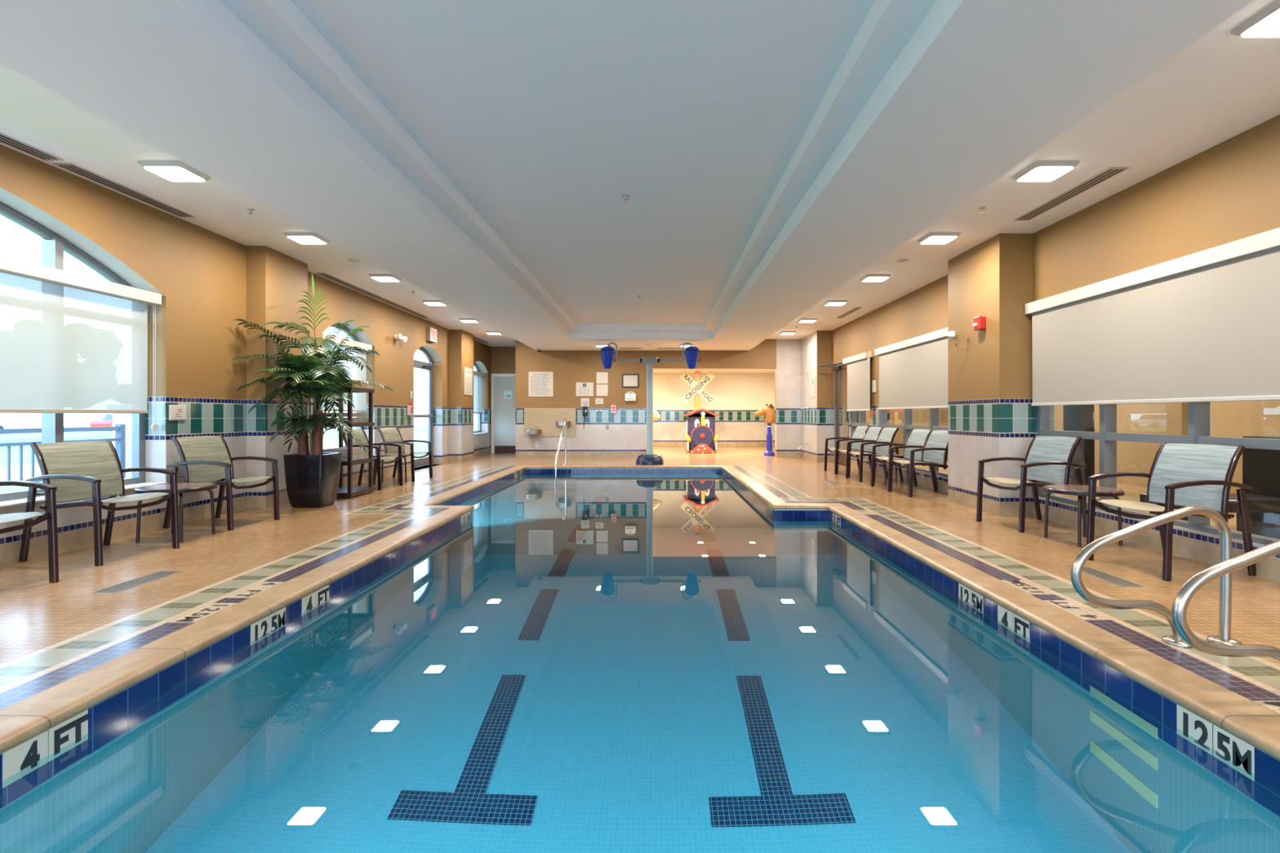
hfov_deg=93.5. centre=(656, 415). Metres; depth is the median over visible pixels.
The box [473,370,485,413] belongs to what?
roller blind
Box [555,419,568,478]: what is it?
stair handrail
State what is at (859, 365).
roller blind
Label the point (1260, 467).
media cabinet
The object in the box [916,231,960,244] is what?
ceiling light
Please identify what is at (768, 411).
sprayer
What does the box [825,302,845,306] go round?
diffuser
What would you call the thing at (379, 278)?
diffuser
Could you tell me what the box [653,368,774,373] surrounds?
ceiling
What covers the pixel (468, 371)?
sign
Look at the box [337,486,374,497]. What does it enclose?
shelf
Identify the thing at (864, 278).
diffuser
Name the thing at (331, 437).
ground
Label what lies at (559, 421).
basin
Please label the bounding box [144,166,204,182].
diffuser
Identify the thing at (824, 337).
pier
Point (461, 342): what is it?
wall
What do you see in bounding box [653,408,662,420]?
sprayer
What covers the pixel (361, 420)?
folded towel
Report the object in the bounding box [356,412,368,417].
folded towel
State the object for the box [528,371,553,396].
sign
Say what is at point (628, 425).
wall
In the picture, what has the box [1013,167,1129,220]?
ceiling vent
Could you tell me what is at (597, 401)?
notice
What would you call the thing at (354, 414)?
folded towel
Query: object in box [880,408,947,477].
window
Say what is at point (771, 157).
ceiling
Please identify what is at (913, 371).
roller blind
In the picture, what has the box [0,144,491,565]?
wall
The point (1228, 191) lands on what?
wall
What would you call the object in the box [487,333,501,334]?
diffuser
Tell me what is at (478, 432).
window
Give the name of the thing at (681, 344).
ceiling light
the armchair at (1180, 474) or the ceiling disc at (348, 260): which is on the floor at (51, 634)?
the armchair at (1180, 474)
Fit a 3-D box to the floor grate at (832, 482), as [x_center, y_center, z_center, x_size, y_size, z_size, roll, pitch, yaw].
[2.800,1.081,9.600,0.156,0.007,0.516,0,0,0]
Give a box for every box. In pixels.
[625,391,635,400]
[867,351,873,358]
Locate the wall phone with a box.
[582,406,587,428]
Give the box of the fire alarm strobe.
[973,315,986,330]
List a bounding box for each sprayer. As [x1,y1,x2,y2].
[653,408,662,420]
[754,403,774,455]
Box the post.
[598,342,701,465]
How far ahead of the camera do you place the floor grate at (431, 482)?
9.57 m
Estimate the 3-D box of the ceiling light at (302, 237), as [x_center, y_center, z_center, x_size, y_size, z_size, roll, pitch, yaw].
[-3.800,-1.919,6.540,0.336,0.042,0.336,0,0,0]
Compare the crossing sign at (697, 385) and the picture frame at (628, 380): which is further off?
the crossing sign at (697, 385)
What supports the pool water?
in the swimming pool
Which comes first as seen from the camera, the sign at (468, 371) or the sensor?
the sensor
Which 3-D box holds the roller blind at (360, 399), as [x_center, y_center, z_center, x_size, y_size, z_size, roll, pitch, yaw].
[-4.775,-0.605,9.240,0.110,1.110,1.480,0,0,0]
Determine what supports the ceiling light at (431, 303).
attached to the ceiling at (771, 157)
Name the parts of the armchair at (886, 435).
leg, seat, leg, armrest, armrest, leg, backrest, rail, leg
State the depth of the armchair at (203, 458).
5.95 m
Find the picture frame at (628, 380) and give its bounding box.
[622,373,639,387]
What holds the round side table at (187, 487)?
on the floor at (51, 634)
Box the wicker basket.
[328,379,366,388]
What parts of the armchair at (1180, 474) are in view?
leg, armrest, seat rail, seat, rail, leg, leg, backrest, seat rail, armrest, rail, leg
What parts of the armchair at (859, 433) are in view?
leg, armrest, leg, seat, leg, backrest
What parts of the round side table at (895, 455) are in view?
leg, leg, leg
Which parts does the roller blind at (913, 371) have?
rail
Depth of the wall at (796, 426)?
15.35 m
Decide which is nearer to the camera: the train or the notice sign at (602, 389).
the notice sign at (602, 389)
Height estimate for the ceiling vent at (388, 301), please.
0.008 m
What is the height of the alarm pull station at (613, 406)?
0.230 m
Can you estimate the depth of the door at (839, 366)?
13.52 m
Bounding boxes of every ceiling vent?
[0,132,64,160]
[51,162,195,217]
[315,272,386,299]
[379,299,430,318]
[473,337,489,343]
[656,347,682,348]
[835,306,862,318]
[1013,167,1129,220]
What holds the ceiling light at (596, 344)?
attached to the ceiling at (771, 157)
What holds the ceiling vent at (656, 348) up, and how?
in the ceiling at (771, 157)
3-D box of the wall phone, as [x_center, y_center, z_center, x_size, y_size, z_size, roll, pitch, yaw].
[-1.823,0.062,15.295,0.115,0.545,0.100,0,0,0]
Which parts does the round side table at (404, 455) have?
leg, leg, leg, leg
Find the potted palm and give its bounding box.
[231,273,393,507]
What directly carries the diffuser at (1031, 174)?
attached to the ceiling light at (1038, 171)
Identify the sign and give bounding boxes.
[426,327,436,342]
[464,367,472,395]
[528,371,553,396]
[576,382,593,395]
[596,372,608,383]
[596,384,608,395]
[680,371,715,409]
[871,380,875,392]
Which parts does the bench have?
leg, leg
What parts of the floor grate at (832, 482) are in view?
perforated plate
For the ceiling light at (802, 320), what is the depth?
12.07 m
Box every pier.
[112,413,132,478]
[817,330,831,462]
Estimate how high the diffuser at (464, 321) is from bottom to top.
0.008 m
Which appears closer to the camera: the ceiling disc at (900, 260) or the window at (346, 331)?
the ceiling disc at (900, 260)
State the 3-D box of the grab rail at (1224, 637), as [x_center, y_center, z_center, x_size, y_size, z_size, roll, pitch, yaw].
[2.359,0.755,2.848,0.789,0.656,0.128,0,0,0]
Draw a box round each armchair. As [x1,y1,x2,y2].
[0,480,58,582]
[18,439,179,566]
[163,434,279,530]
[337,428,403,490]
[374,426,432,481]
[823,425,871,473]
[834,426,888,477]
[845,426,903,482]
[871,428,937,491]
[887,429,947,497]
[976,435,1087,533]
[1086,441,1256,581]
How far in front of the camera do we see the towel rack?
8.15 m
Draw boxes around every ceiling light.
[137,160,211,182]
[283,231,329,244]
[368,274,401,281]
[422,300,447,306]
[458,318,479,322]
[484,331,502,334]
[594,343,609,346]
[679,343,694,346]
[779,331,795,334]
[797,318,817,322]
[823,300,848,306]
[859,274,891,281]
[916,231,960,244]
[1012,160,1079,182]
[1230,0,1279,37]
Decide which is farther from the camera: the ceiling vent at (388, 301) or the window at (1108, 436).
the ceiling vent at (388, 301)
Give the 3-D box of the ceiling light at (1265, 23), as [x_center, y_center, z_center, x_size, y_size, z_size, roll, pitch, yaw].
[3.065,-1.919,2.880,0.336,0.042,0.336,0,0,0]
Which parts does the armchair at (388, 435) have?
leg, rail, backrest, armrest, leg, rail, leg, seat, armrest, leg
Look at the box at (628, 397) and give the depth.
15.25 m
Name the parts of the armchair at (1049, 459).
leg, armrest, seat, leg, rail, leg, seat rail, backrest, armrest, rail, leg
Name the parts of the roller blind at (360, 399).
rail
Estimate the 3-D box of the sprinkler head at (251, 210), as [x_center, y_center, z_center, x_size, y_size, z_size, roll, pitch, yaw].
[-3.820,-1.918,5.660,0.064,0.044,0.064,0,0,0]
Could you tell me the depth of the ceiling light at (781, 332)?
13.98 m
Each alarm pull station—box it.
[407,403,413,415]
[611,404,616,413]
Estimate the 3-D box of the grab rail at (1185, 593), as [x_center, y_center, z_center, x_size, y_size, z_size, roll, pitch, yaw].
[2.359,0.755,2.288,0.789,0.656,0.128,0,0,0]
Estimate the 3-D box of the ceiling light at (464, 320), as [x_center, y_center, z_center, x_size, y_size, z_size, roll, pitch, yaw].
[-3.800,-1.919,12.210,0.336,0.042,0.336,0,0,0]
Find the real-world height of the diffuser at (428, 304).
0.008 m
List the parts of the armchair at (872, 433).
leg, armrest, leg, seat, leg, backrest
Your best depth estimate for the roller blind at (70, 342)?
4.90 m
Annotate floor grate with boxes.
[89,570,182,593]
[420,480,440,484]
[822,480,841,484]
[1070,567,1144,586]
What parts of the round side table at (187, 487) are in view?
leg, leg, leg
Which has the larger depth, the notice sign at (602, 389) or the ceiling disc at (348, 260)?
the notice sign at (602, 389)
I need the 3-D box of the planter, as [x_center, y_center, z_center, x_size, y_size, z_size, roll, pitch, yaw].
[-4.085,0.770,7.160,0.458,0.620,0.458,0,0,0]
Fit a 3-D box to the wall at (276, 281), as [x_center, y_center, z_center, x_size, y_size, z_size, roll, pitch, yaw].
[-4.590,-0.430,7.305,0.220,3.020,0.830,0,0,0]
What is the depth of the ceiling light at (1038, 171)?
4.69 m
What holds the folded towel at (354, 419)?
on the towel rack
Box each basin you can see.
[526,426,542,435]
[555,417,571,427]
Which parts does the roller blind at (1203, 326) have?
rail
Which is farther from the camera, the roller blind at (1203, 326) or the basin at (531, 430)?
the basin at (531, 430)
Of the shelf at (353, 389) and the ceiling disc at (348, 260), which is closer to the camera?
the ceiling disc at (348, 260)
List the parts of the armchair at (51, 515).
seat, armrest, seat rail, leg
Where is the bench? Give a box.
[1139,493,1279,539]
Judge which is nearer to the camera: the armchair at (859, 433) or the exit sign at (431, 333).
the armchair at (859, 433)
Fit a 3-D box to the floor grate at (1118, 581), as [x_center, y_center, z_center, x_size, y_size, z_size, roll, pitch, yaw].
[2.995,1.081,4.020,0.141,0.007,0.486,0,0,0]
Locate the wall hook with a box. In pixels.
[955,337,968,349]
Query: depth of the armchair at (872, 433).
10.86 m
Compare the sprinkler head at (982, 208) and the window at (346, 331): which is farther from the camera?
the window at (346, 331)
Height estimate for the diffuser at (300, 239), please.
0.008 m
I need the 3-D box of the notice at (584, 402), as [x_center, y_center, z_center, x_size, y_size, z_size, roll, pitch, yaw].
[-1.823,-0.325,15.344,0.215,0.213,0.012,0,0,0]
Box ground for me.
[0,425,477,493]
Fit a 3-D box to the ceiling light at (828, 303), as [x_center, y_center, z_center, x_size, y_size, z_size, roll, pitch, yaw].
[3.065,-1.919,10.310,0.336,0.042,0.336,0,0,0]
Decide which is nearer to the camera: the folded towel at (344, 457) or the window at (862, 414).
the folded towel at (344, 457)
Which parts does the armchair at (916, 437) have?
leg, armrest, seat, leg, rail, leg, backrest, rail, leg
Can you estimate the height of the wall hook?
0.130 m
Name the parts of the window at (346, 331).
frame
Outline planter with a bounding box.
[283,452,342,507]
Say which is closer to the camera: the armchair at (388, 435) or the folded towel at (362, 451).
the folded towel at (362, 451)
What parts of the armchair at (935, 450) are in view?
leg, armrest, leg, seat, rail, armrest, seat rail, leg, backrest, rail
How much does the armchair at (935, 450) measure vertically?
0.882 m
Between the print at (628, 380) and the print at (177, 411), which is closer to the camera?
the print at (177, 411)
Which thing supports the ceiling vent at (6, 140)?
in the ceiling at (771, 157)
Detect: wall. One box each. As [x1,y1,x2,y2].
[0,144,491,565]
[246,245,307,509]
[449,329,473,462]
[491,346,515,373]
[515,338,776,457]
[653,373,774,445]
[776,330,817,462]
[831,114,1279,582]
[842,368,1279,493]
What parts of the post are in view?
lid, arm, arm, lid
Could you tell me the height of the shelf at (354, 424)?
0.050 m
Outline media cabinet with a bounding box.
[1242,435,1279,497]
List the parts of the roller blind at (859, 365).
rail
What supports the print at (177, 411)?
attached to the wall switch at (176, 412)
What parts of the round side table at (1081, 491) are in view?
leg, leg, leg, leg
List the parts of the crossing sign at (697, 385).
post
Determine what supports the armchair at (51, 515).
on the floor at (51, 634)
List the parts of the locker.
door, handle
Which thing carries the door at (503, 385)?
in the wall at (503, 358)
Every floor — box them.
[0,445,1279,710]
[894,459,1236,530]
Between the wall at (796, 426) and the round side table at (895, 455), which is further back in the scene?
the wall at (796, 426)
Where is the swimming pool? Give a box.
[0,465,1279,788]
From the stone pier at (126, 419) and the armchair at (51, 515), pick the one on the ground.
the stone pier at (126, 419)
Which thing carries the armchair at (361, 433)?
on the floor at (51, 634)
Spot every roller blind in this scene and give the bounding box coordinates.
[0,254,161,431]
[322,333,372,412]
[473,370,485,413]
[842,351,870,411]
[874,327,947,409]
[1024,227,1279,405]
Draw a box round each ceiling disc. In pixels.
[347,258,359,262]
[896,258,908,262]
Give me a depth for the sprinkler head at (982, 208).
5.62 m
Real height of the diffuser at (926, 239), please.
0.008 m
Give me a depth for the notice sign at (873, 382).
11.08 m
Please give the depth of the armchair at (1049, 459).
5.86 m
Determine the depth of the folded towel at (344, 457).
7.86 m
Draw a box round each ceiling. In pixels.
[0,0,1279,350]
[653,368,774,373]
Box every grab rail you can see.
[1070,505,1243,648]
[1171,540,1279,661]
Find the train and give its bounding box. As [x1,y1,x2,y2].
[683,408,719,453]
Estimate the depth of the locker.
8.57 m
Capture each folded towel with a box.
[323,412,357,417]
[323,448,359,454]
[325,417,358,422]
[338,447,368,453]
[341,453,358,461]
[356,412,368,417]
[356,417,368,422]
[357,453,368,459]
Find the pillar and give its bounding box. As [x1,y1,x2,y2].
[947,233,1033,515]
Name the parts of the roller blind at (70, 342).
rail, chain, chain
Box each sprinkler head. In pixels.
[246,208,254,213]
[622,194,629,200]
[978,206,986,213]
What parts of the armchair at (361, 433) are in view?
rail, backrest, armrest, leg, leg, seat, armrest, leg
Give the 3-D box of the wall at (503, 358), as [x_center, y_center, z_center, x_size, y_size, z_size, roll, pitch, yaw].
[-4.275,-0.430,17.070,1.350,3.020,0.001,0,0,0]
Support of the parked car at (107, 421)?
on the ground
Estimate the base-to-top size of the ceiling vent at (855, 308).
0.008 m
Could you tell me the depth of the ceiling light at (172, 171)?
4.69 m
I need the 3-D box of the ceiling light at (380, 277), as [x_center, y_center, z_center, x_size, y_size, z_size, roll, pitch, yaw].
[-3.800,-1.919,8.430,0.336,0.042,0.336,0,0,0]
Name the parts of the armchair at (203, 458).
leg, rail, armrest, backrest, seat rail, leg, rail, leg, seat, armrest, leg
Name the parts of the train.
rod, rod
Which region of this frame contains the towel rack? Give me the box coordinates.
[315,386,374,497]
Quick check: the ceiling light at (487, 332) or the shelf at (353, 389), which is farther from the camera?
the ceiling light at (487, 332)
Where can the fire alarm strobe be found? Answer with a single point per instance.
(980, 322)
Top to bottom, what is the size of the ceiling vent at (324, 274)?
0.008 m
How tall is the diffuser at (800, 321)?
0.008 m
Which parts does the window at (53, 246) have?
sill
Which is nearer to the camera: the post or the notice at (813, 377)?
the post
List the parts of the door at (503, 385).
kick plate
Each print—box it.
[171,405,185,418]
[622,375,637,386]
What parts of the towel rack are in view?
post, post, post, post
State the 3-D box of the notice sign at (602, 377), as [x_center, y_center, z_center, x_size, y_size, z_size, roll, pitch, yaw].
[-1.389,-0.947,15.344,0.292,0.286,0.012,0,0,0]
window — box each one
[0,202,167,507]
[330,323,374,454]
[473,363,488,434]
[850,410,870,460]
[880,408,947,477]
[1037,401,1279,545]
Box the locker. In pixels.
[1062,404,1094,485]
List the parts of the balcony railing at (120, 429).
rail, rail, post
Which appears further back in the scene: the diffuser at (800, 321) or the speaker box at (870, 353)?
the diffuser at (800, 321)
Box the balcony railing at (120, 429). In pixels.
[0,424,125,486]
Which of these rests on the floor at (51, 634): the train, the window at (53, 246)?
the train
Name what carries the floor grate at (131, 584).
on the floor at (51, 634)
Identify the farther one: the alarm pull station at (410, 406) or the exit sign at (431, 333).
the exit sign at (431, 333)
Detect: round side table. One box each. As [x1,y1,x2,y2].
[133,482,217,542]
[373,453,409,484]
[874,453,909,485]
[1042,484,1124,546]
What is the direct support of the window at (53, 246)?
in the wall at (199, 273)
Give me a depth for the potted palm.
6.96 m
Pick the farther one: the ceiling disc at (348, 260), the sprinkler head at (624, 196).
the ceiling disc at (348, 260)
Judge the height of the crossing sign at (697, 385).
2.500 m
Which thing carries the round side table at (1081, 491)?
on the floor at (51, 634)
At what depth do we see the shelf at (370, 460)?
7.98 m
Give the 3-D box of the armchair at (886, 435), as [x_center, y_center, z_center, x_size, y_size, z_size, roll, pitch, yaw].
[3.619,0.643,10.020,0.737,0.882,0.614,0,0,-4]
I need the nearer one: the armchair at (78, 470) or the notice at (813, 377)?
the armchair at (78, 470)
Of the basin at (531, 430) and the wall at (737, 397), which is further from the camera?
the wall at (737, 397)
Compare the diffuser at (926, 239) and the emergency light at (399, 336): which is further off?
the emergency light at (399, 336)
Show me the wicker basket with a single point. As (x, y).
(363, 385)
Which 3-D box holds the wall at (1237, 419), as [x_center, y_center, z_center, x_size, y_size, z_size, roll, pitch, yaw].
[5.760,-0.370,6.750,3.080,2.900,17.500,0,0,0]
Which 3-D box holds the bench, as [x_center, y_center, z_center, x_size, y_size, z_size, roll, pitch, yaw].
[4.950,0.900,5.350,1.000,0.360,0.400,0,0,0]
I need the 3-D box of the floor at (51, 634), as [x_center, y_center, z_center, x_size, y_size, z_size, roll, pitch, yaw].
[-0.365,1.080,9.325,9.170,0.001,23.250,0,0,0]
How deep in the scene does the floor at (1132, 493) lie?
8.20 m
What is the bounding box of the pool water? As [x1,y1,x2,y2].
[0,473,1279,852]
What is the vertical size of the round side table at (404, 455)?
0.459 m
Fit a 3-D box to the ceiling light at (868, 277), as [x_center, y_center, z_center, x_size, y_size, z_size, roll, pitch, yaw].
[3.065,-1.919,8.430,0.336,0.042,0.336,0,0,0]
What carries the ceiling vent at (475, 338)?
in the ceiling at (771, 157)
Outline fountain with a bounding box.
[524,408,575,436]
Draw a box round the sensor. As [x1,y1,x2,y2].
[946,330,955,337]
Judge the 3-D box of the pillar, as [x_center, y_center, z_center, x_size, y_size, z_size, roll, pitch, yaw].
[3.840,-0.430,6.985,0.360,3.020,1.130,0,0,0]
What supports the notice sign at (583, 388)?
attached to the wall at (628, 425)
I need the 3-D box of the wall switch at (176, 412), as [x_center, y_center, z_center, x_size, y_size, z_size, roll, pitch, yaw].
[-4.689,-0.025,5.890,0.020,0.150,0.200,0,0,0]
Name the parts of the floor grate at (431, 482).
perforated plate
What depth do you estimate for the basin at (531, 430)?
15.10 m
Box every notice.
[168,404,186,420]
[581,398,589,406]
[595,398,603,404]
[811,376,814,397]
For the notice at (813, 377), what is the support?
attached to the wall at (796, 426)
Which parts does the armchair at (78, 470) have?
leg, rail, armrest, seat rail, backrest, leg, leg, seat, rail, seat rail, armrest, leg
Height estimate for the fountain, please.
0.730 m
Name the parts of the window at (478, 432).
frame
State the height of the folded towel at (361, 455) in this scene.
0.080 m
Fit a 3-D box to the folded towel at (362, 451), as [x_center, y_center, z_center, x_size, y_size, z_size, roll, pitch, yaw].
[-4.197,0.482,8.251,0.360,0.070,0.265,0,0,-1]
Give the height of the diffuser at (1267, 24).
0.008 m
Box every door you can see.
[413,346,438,467]
[491,373,515,453]
[817,362,848,465]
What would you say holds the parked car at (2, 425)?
on the ground
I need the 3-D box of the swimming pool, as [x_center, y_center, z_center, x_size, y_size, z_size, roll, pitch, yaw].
[-0.365,1.999,6.610,5.522,1.843,12.620,0,0,0]
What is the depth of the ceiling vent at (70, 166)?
5.12 m
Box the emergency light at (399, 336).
[394,333,407,342]
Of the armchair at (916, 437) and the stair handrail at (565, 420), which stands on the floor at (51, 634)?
the armchair at (916, 437)
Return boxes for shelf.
[320,386,374,392]
[324,422,374,426]
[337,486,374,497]
[341,457,374,465]
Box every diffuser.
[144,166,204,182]
[287,235,326,244]
[371,276,399,281]
[424,302,445,306]
[460,320,478,322]
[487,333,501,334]
[780,333,794,334]
[799,320,816,322]
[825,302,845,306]
[862,276,888,281]
[920,235,956,244]
[1017,166,1073,182]
[1241,8,1279,37]
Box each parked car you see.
[0,422,12,429]
[89,413,112,426]
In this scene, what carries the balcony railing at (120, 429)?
on the ground
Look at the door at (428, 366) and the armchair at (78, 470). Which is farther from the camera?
the door at (428, 366)
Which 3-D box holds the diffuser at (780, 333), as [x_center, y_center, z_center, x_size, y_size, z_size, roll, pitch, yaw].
[3.065,-1.902,14.060,0.292,0.008,0.292,0,0,0]
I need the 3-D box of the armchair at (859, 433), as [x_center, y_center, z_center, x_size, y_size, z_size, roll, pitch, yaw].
[3.639,0.643,11.400,0.737,0.882,0.614,0,0,-5]

